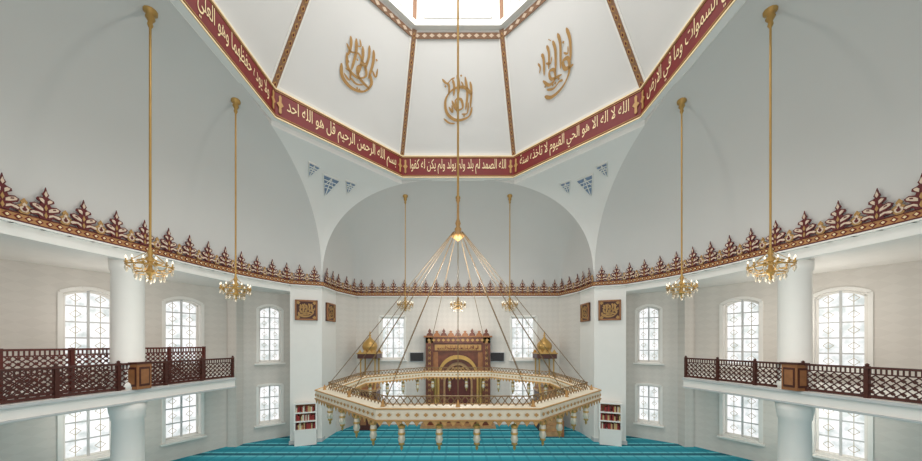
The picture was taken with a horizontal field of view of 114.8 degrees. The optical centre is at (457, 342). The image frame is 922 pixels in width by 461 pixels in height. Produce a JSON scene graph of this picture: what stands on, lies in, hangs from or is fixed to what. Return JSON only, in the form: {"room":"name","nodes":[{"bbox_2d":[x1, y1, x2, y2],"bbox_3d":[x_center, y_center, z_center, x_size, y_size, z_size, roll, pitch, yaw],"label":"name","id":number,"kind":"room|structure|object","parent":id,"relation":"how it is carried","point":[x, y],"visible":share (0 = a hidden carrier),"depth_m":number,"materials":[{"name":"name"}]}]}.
{"room":"mosque","nodes":[
{"label":"mosque","id":0,"kind":"room"},
{"bbox_2d":[0,259,289,460],"bbox_3d":[-14.626,1.225,7.954,2.848,7.950,20.525,0,0,24],"label":"wall","id":1,"kind":"structure","parent":0,"point":[28,291],"depth_m":12.88,"materials":[{"name":"white paint"}]},
{"bbox_2d":[57,286,109,375],"bbox_3d":[-13.937,-0.475,11.152,0.540,3.270,1.600,0,0,31],"label":"window","id":2,"kind":"structure","parent":1,"relation":"in","point":[83,317],"depth_m":11.17,"materials":[{"name":"grey glass"}]},
{"bbox_2d":[57,408,110,460],"bbox_3d":[-13.937,3.315,11.152,0.540,2.290,1.600,0,0,31],"label":"window","id":3,"kind":"structure","parent":1,"relation":"in","point":[86,433],"depth_m":11.18,"materials":[{"name":"grey glass"}]},
{"bbox_2d":[0,373,235,424],"bbox_3d":[-13.824,1.730,6.283,6.970,0.460,17.189,0,0,6],"label":"balcony","id":4,"kind":"object","parent":1,"relation":"attached to","point":[35,409],"visible":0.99,"depth_m":8.82,"materials":[{"name":"white paint"}]},
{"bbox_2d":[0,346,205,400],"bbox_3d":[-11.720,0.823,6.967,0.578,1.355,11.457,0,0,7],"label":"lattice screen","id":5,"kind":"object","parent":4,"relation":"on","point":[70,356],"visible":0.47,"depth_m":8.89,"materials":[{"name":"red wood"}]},
{"bbox_2d":[0,356,233,403],"bbox_3d":[-10.589,1.022,5.453,1.571,0.955,14.996,0,0,0],"label":"balcony railing","id":6,"kind":"object","parent":4,"relation":"on","point":[55,370],"depth_m":8.67,"materials":[{"name":"brown wood"}]},
{"bbox_2d":[128,361,152,389],"bbox_3d":[-10.463,1.060,9.687,0.400,0.880,0.500,0,0,0],"label":"base cabinet","id":7,"kind":"object","parent":4,"relation":"on","point":[139,373],"visible":0.94,"depth_m":9.55,"materials":[{"name":"brown wood"}]},
{"bbox_2d":[160,296,203,369],"bbox_3d":[-12.552,-0.475,13.461,0.540,3.270,1.600,0,0,31],"label":"window","id":8,"kind":"structure","parent":1,"relation":"in","point":[179,317],"depth_m":13.55,"materials":[{"name":"grey glass"}]},
{"bbox_2d":[160,393,206,446],"bbox_3d":[-12.552,3.315,13.461,0.540,2.290,1.600,0,0,31],"label":"window","id":9,"kind":"structure","parent":1,"relation":"in","point":[179,414],"depth_m":13.55,"materials":[{"name":"grey glass"}]},
{"bbox_2d":[255,304,285,364],"bbox_3d":[-10.223,-0.475,16.043,1.400,3.270,0.540,0,0,-38],"label":"window","id":10,"kind":"structure","parent":1,"relation":"in","point":[267,318],"depth_m":16.18,"materials":[{"name":"grey glass"}]},
{"bbox_2d":[255,383,285,427],"bbox_3d":[-10.223,3.315,16.043,1.400,2.290,0.540,0,0,-38],"label":"window","id":11,"kind":"structure","parent":1,"relation":"in","point":[267,396],"depth_m":16.18,"materials":[{"name":"grey glass"}]},
{"bbox_2d":[0,220,289,293],"bbox_3d":[-13.050,-2.810,7.375,8.900,0.340,18.750,0,0,0],"label":"ceiling","id":12,"kind":"structure","parent":0,"point":[21,243],"depth_m":9.30,"materials":[{"name":"white paint"}]},
{"bbox_2d":[336,293,579,431],"bbox_3d":[0.000,1.100,18.200,14.240,8.200,2.000,0,0,0],"label":"wall","id":13,"kind":"structure","parent":0,"point":[559,317],"depth_m":18.90,"materials":[{"name":"white paint"}]},
{"bbox_2d":[377,315,406,360],"bbox_3d":[-4.200,-0.310,18.985,1.900,2.940,0.490,0,0,0],"label":"window","id":14,"kind":"structure","parent":13,"relation":"in","point":[394,346],"depth_m":19.21,"materials":[{"name":"grey glass"}]},
{"bbox_2d":[380,371,406,402],"bbox_3d":[-4.200,2.815,18.985,1.900,2.090,0.490,0,0,0],"label":"window","id":15,"kind":"structure","parent":13,"relation":"in","point":[395,389],"depth_m":19.21,"materials":[{"name":"grey glass"}]},
{"bbox_2d":[410,352,423,361],"bbox_3d":[-2.620,0.885,18.825,0.920,0.610,0.130,0,0,0],"label":"wall screen","id":16,"kind":"object","parent":13,"relation":"attached to","point":[414,356],"visible":1,"depth_m":18.76,"materials":[{"name":"black"}]},
{"bbox_2d":[381,422,533,424],"bbox_3d":[0.000,5.125,18.850,12.900,0.150,0.060,0,0,0],"label":"baseboard","id":17,"kind":"structure","parent":13,"relation":"attached to","point":[383,423],"depth_m":18.82,"materials":[{"name":"white paint"}]},
{"bbox_2d":[420,329,495,428],"bbox_3d":[0.000,2.145,18.380,4.600,6.110,0.960,0,0,0],"label":"mihrab","id":18,"kind":"object","parent":13,"relation":"attached to","point":[450,350],"visible":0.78,"depth_m":18.38,"materials":[{"name":"brown wood"}]},
{"bbox_2d":[322,269,593,296],"bbox_3d":[0.011,-3.501,17.285,14.645,1.112,3.626,0,0,0],"label":"frieze","id":19,"kind":"object","parent":13,"relation":"attached to","point":[335,287],"visible":0.96,"depth_m":18.77,"materials":[{"name":"brown wood"}]},
{"bbox_2d":[490,352,503,361],"bbox_3d":[2.500,0.885,18.825,0.920,0.610,0.130,0,0,0],"label":"wall screen","id":20,"kind":"object","parent":13,"relation":"attached to","point":[494,356],"visible":0.89,"depth_m":18.76,"materials":[{"name":"black"}]},
{"bbox_2d":[509,371,536,402],"bbox_3d":[4.200,2.815,18.985,1.900,2.090,0.490,0,0,0],"label":"window","id":21,"kind":"structure","parent":13,"relation":"in","point":[520,389],"depth_m":19.21,"materials":[{"name":"grey glass"}]},
{"bbox_2d":[509,315,537,360],"bbox_3d":[4.200,-0.310,18.985,1.900,2.940,0.490,0,0,0],"label":"window","id":22,"kind":"structure","parent":13,"relation":"in","point":[521,346],"depth_m":19.21,"materials":[{"name":"grey glass"}]},
{"bbox_2d":[0,0,921,291],"bbox_3d":[0.126,-5.950,10.050,22.689,5.900,17.700,0,0,0],"label":"ceiling","id":23,"kind":"structure","parent":0,"point":[847,74],"depth_m":9.85,"materials":[{"name":"paint"}]},
{"bbox_2d":[124,5,174,283],"bbox_3d":[-7.950,-5.060,7.620,0.936,7.088,0.936,0,0,0],"label":"chandelier","id":24,"kind":"object","parent":23,"relation":"hanging from","point":[151,14],"visible":1,"depth_m":7.60,"materials":[{"name":"gold metal"}]},
{"bbox_2d":[0,173,321,286],"bbox_3d":[-10.023,-3.501,8.635,1.960,1.112,15.140,0,0,15],"label":"frieze","id":25,"kind":"object","parent":23,"relation":"attached to","point":[46,213],"visible":0.97,"depth_m":9.20,"materials":[{"name":"brown wood"}]},
{"bbox_2d":[219,97,251,301],"bbox_3d":[-7.800,-4.968,10.350,0.936,7.103,0.936,0,0,0],"label":"chandelier","id":26,"kind":"object","parent":23,"relation":"hanging from","point":[236,102],"visible":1,"depth_m":10.33,"materials":[{"name":"gold metal"}]},
{"bbox_2d":[308,161,355,196],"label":"window pendentive","id":27,"kind":"structure","parent":23,"relation":"attached to","point":[329,182],"depth_m":14.26,"materials":[{"name":"white glass"}]},
{"bbox_2d":[397,194,413,312],"bbox_3d":[-2.950,-4.956,16.500,0.936,6.579,0.936,0,0,0],"label":"chandelier","id":28,"kind":"object","parent":23,"relation":"hanging from","point":[405,196],"visible":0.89,"depth_m":16.48,"materials":[{"name":"gold metal"}]},
{"bbox_2d":[169,0,746,180],"bbox_3d":[0.000,-13.100,8.400,14.654,9.000,14.654,0,0,0],"label":"dome","id":29,"kind":"object","parent":23,"relation":"attached to","point":[300,45],"visible":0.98,"depth_m":12.63,"materials":[{"name":"paint"}]},
{"bbox_2d":[340,27,572,123],"bbox_3d":[0.011,-11.825,8.400,12.838,1.677,12.860,0,0,0],"label":"calligraphy","id":30,"kind":"object","parent":29,"relation":"attached to","point":[569,49],"depth_m":12.74},
{"bbox_2d":[180,0,735,177],"bbox_3d":[0.000,-9.200,8.400,14.050,1.160,14.050,0,0,0],"label":"inscription band","id":31,"kind":"object","parent":29,"relation":"attached to","point":[284,107],"visible":0.97,"depth_m":11.96,"materials":[{"name":"red paint"}]},
{"bbox_2d":[314,0,601,450],"bbox_3d":[0.000,-7.800,8.400,6.818,19.400,6.818,0,0,0],"label":"ring chandelier","id":32,"kind":"object","parent":29,"relation":"hanging from","point":[339,395],"visible":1,"depth_m":5.95,"materials":[{"name":"gold metal"}]},
{"bbox_2d":[450,196,465,311],"bbox_3d":[0.000,-5.033,16.900,0.936,6.633,0.936,0,0,0],"label":"chandelier","id":33,"kind":"object","parent":23,"relation":"hanging from","point":[457,303],"visible":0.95,"depth_m":16.78,"materials":[{"name":"gold metal"}]},
{"bbox_2d":[501,194,517,312],"bbox_3d":[2.900,-4.963,16.500,0.936,6.592,0.936,0,0,0],"label":"chandelier","id":34,"kind":"object","parent":23,"relation":"hanging from","point":[509,196],"visible":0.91,"depth_m":16.49,"materials":[{"name":"gold metal"}]},
{"bbox_2d":[560,161,607,196],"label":"window","id":35,"kind":"structure","parent":23,"relation":"attached to","point":[586,182],"depth_m":14.26,"materials":[{"name":"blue glass"}]},
{"bbox_2d":[666,97,697,300],"bbox_3d":[7.850,-4.991,10.350,0.936,7.048,0.936,0,0,0],"label":"chandelier","id":36,"kind":"object","parent":23,"relation":"hanging from","point":[681,102],"visible":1,"depth_m":10.33,"materials":[{"name":"gold metal"}]},
{"bbox_2d":[594,173,921,286],"bbox_3d":[10.169,-3.501,8.656,2.013,1.112,15.206,0,0,-16],"label":"frieze","id":37,"kind":"object","parent":23,"relation":"attached to","point":[877,212],"visible":0.99,"depth_m":9.29,"materials":[{"name":"brown wood"}]},
{"bbox_2d":[746,5,797,283],"bbox_3d":[8.050,-5.055,7.600,0.936,7.077,0.936,0,0,0],"label":"chandelier","id":38,"kind":"object","parent":23,"relation":"hanging from","point":[769,14],"visible":1,"depth_m":7.58,"materials":[{"name":"gold metal"}]},
{"bbox_2d":[172,425,752,460],"bbox_3d":[0.000,5.300,8.150,39.000,0.200,22.300,0,0,0],"label":"floor","id":39,"kind":"structure","parent":0,"point":[420,444],"depth_m":14.40,"materials":[{"name":"teal carpet"}]},
{"bbox_2d":[107,258,147,460],"bbox_3d":[-10.850,1.240,9.700,0.920,7.920,0.920,0,0,0],"label":"column","id":40,"kind":"structure","parent":39,"relation":"on","point":[127,294],"depth_m":9.42,"materials":[{"name":"white paint"}]},
{"bbox_2d":[293,401,317,446],"bbox_3d":[-7.796,4.125,15.127,1.080,2.150,0.350,0,0,-20],"label":"bookcase","id":41,"kind":"object","parent":39,"relation":"on","point":[305,414],"visible":0.99,"depth_m":15.02,"materials":[{"name":"white paint"}]},
{"bbox_2d":[289,285,335,444],"bbox_3d":[-7.910,1.105,16.109,1.904,8.190,1.906,0,0,-9],"label":"pier","id":42,"kind":"object","parent":39,"relation":"on","point":[312,343],"visible":0.75,"depth_m":15.47,"materials":[{"name":"white paint"}]},
{"bbox_2d":[295,299,317,320],"bbox_3d":[-7.854,-1.700,15.292,1.050,1.050,0.120,0,0,-20],"label":"plaque","id":43,"kind":"object","parent":42,"relation":"attached to","point":[304,309],"visible":1,"depth_m":15.26,"materials":[{"name":"brown wood"}]},
{"bbox_2d":[326,302,335,321],"bbox_3d":[-7.088,-1.700,16.445,0.120,1.000,0.950,0,0,3],"label":"plaque","id":44,"kind":"object","parent":42,"relation":"attached to","point":[330,308],"visible":1,"depth_m":16.36,"materials":[{"name":"brown wood"}]},
{"bbox_2d":[356,332,382,429],"bbox_3d":[-5.400,2.220,18.100,1.240,5.960,1.240,0,0,0],"label":"pulpit","id":45,"kind":"object","parent":39,"relation":"on","point":[367,344],"visible":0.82,"depth_m":17.64,"materials":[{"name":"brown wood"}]},
{"bbox_2d":[532,331,563,436],"bbox_3d":[5.300,2.220,17.510,1.240,5.960,2.420,0,0,0],"label":"minbar","id":46,"kind":"object","parent":39,"relation":"on","point":[551,431],"visible":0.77,"depth_m":17.52,"materials":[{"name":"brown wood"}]},
{"bbox_2d":[580,285,626,444],"bbox_3d":[7.910,1.105,16.109,1.904,8.190,1.906,0,0,9],"label":"pier","id":47,"kind":"object","parent":39,"relation":"on","point":[602,343],"visible":0.75,"depth_m":15.47,"materials":[{"name":"white paint"}]},
{"bbox_2d":[580,302,589,321],"bbox_3d":[7.088,-1.700,16.445,0.120,1.000,0.950,0,0,-3],"label":"plaque","id":48,"kind":"object","parent":47,"relation":"attached to","point":[584,308],"visible":1,"depth_m":16.36,"materials":[{"name":"brown wood"}]},
{"bbox_2d":[598,299,620,320],"bbox_3d":[7.854,-1.700,15.292,1.050,1.050,0.120,0,0,20],"label":"plaque","id":49,"kind":"object","parent":47,"relation":"attached to","point":[607,309],"visible":1,"depth_m":15.26,"materials":[{"name":"brown wood"}]},
{"bbox_2d":[598,401,622,446],"bbox_3d":[7.796,4.125,15.127,1.080,2.150,0.350,0,0,20],"label":"bookcase","id":50,"kind":"object","parent":39,"relation":"on","point":[610,414],"visible":1,"depth_m":15.02,"materials":[{"name":"white paint"}]},
{"bbox_2d":[774,258,815,460],"bbox_3d":[11.065,1.240,9.700,0.920,7.920,0.920,0,0,0],"label":"column","id":51,"kind":"structure","parent":39,"relation":"on","point":[795,292],"depth_m":9.42,"materials":[{"name":"white paint"}]},
{"bbox_2d":[626,260,921,460],"bbox_3d":[15.170,1.225,8.052,3.079,7.950,20.879,0,0,-26],"label":"wall","id":52,"kind":"structure","parent":0,"point":[690,325],"depth_m":12.91,"materials":[{"name":"white paint"}]},
{"bbox_2d":[633,304,663,364],"bbox_3d":[10.364,-0.475,16.046,1.400,3.270,0.540,0,0,36],"label":"window","id":53,"kind":"structure","parent":52,"relation":"in","point":[650,319],"depth_m":16.18,"materials":[{"name":"grey glass"}]},
{"bbox_2d":[633,383,663,427],"bbox_3d":[10.364,3.315,16.046,1.400,2.290,0.540,0,0,36],"label":"window","id":54,"kind":"structure","parent":52,"relation":"in","point":[650,398],"depth_m":16.18,"materials":[{"name":"grey glass"}]},
{"bbox_2d":[717,393,764,446],"bbox_3d":[12.925,3.315,13.466,0.540,2.290,1.600,0,0,-33],"label":"window","id":55,"kind":"structure","parent":52,"relation":"in","point":[743,415],"depth_m":13.56,"materials":[{"name":"grey glass"}]},
{"bbox_2d":[719,296,763,369],"bbox_3d":[12.925,-0.475,13.466,0.540,3.270,1.600,0,0,-33],"label":"window","id":56,"kind":"structure","parent":52,"relation":"in","point":[743,318],"depth_m":13.56,"materials":[{"name":"grey glass"}]},
{"bbox_2d":[682,373,921,423],"bbox_3d":[14.056,1.730,6.335,8.538,0.460,16.730,0,0,0],"label":"balcony","id":57,"kind":"object","parent":52,"relation":"attached to","point":[887,409],"visible":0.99,"depth_m":9.01,"materials":[{"name":"white paint"}]},
{"bbox_2d":[780,362,809,390],"bbox_3d":[10.706,1.060,9.389,0.400,0.880,0.500,0,0,0],"label":"base cabinet","id":58,"kind":"object","parent":57,"relation":"on","point":[794,376],"visible":0.98,"depth_m":9.25,"materials":[{"name":"brown wood"}]},
{"bbox_2d":[684,356,921,403],"bbox_3d":[10.769,1.022,5.453,1.716,0.955,14.997,0,0,0],"label":"balcony railing","id":59,"kind":"object","parent":57,"relation":"on","point":[867,370],"depth_m":8.69,"materials":[{"name":"brown wood"}]},
{"bbox_2d":[812,408,872,460],"bbox_3d":[14.449,3.315,11.155,0.540,2.290,1.600,0,0,-33],"label":"window","id":60,"kind":"structure","parent":52,"relation":"in","point":[845,434],"depth_m":11.22,"materials":[{"name":"grey glass"}]},
{"bbox_2d":[813,286,874,375],"bbox_3d":[14.449,-0.475,11.155,0.540,3.270,1.600,0,0,-33],"label":"window","id":61,"kind":"structure","parent":52,"relation":"in","point":[844,319],"depth_m":11.20,"materials":[{"name":"grey glass"}]},
{"bbox_2d":[626,221,921,294],"bbox_3d":[13.490,-2.810,7.375,9.780,0.340,18.750,0,0,0],"label":"ceiling","id":62,"kind":"structure","parent":0,"point":[900,244],"depth_m":9.38,"materials":[{"name":"white paint"}]}
]}

